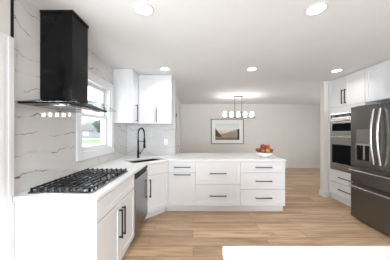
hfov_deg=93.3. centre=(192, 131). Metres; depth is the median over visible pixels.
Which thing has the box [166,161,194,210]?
base cabinet
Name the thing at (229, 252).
countertop
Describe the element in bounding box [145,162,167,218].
base cabinet
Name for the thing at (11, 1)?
trim
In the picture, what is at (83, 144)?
paving
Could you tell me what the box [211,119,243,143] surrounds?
framed picture
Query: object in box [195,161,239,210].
base cabinet
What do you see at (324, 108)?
wall
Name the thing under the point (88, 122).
leafy tree
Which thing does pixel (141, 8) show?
recessed light
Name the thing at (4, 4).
wall
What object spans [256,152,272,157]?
fruit bowl
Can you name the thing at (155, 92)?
upper cabinet
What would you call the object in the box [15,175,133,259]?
base cabinet
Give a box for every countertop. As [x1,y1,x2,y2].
[12,153,286,200]
[223,246,389,259]
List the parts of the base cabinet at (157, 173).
drawer, door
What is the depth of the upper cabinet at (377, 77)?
2.87 m
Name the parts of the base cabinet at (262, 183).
drawer, drawer, drawer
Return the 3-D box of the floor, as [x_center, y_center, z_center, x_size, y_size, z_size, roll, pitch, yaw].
[2.050,1.430,1.175,7.300,0.100,12.050,0,0,0]
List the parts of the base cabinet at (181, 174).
drawer, door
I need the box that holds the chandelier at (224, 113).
[223,96,252,117]
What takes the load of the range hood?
attached to the wall at (4, 4)
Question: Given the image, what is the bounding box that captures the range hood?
[17,10,106,112]
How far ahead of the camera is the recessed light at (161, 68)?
3.13 m
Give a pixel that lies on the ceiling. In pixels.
(208, 47)
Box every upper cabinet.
[113,69,137,123]
[138,75,172,123]
[365,59,389,102]
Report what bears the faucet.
on the countertop at (123, 162)
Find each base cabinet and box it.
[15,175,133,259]
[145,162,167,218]
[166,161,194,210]
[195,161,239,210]
[239,161,284,210]
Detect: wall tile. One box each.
[14,0,126,193]
[127,80,174,154]
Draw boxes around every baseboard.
[285,164,319,167]
[319,189,328,196]
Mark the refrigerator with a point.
(370, 124)
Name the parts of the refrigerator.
dispenser panel, dispenser trim, door, freezer drawer, freezer drawer, handle, handle, door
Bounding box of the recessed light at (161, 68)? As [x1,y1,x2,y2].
[160,67,169,70]
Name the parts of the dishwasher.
door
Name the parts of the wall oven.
vent panel, oven door, oven door, control panel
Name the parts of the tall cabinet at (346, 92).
door, drawer, drawer, frame, door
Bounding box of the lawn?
[82,140,100,142]
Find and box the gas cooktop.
[28,168,127,193]
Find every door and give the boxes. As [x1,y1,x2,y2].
[0,31,14,259]
[177,107,179,152]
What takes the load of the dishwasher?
on the floor
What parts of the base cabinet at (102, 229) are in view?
panel, door, drawer, handle, handle, door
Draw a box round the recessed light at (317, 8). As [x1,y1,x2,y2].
[304,2,328,15]
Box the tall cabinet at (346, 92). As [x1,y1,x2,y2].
[328,68,376,206]
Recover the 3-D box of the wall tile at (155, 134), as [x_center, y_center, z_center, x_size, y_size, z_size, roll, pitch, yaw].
[-0.858,-0.295,3.765,0.975,1.550,0.010,0,0,0]
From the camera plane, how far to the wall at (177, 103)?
5.30 m
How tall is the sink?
0.210 m
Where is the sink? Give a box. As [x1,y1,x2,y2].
[130,159,159,162]
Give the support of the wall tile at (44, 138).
attached to the wall at (4, 4)
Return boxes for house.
[82,125,100,138]
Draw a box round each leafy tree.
[82,121,92,124]
[92,119,100,132]
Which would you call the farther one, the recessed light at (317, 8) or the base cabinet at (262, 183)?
the base cabinet at (262, 183)
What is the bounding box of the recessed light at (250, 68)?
[247,67,256,70]
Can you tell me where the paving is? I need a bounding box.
[82,143,100,146]
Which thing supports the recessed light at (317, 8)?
in the ceiling
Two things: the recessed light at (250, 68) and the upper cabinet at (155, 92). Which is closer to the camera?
the recessed light at (250, 68)
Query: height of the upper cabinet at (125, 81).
0.913 m
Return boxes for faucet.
[137,127,145,157]
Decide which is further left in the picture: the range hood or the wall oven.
the range hood
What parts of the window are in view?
sash, sash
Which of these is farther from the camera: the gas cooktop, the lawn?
the lawn
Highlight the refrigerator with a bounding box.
[348,102,389,235]
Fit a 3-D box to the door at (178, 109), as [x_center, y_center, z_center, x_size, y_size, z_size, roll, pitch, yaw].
[-0.489,0.310,6.040,0.112,2.140,1.020,0,0,0]
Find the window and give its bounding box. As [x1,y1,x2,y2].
[76,71,113,161]
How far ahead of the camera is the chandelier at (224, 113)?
5.43 m
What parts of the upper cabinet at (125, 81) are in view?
door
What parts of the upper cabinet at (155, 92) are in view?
door, door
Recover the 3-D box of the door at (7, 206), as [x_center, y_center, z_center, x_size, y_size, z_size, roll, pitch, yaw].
[-1.365,0.347,0.824,0.131,2.065,1.048,0,0,0]
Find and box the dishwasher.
[130,165,146,243]
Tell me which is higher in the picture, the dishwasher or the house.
the house
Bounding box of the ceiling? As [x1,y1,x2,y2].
[28,0,389,103]
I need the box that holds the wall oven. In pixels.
[330,111,353,173]
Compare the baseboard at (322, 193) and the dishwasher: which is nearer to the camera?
the dishwasher
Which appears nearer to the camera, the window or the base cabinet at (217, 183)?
the window
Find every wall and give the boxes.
[0,0,9,35]
[175,93,180,154]
[181,104,319,163]
[320,82,329,196]
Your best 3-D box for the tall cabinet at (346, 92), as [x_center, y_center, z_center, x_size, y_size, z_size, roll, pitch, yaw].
[3.163,0.156,3.487,0.663,2.448,0.825,0,0,0]
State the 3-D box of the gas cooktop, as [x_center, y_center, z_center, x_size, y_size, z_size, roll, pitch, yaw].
[-1.020,0.450,1.800,0.500,0.040,0.800,0,0,0]
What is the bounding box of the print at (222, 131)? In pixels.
[215,124,238,139]
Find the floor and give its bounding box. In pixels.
[121,168,389,259]
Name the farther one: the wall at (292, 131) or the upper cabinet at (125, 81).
the wall at (292, 131)
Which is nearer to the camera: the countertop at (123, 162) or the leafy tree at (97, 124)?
the countertop at (123, 162)
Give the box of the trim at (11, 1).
[10,0,13,37]
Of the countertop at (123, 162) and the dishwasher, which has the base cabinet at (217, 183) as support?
the countertop at (123, 162)
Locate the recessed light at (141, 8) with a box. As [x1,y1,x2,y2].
[133,2,153,15]

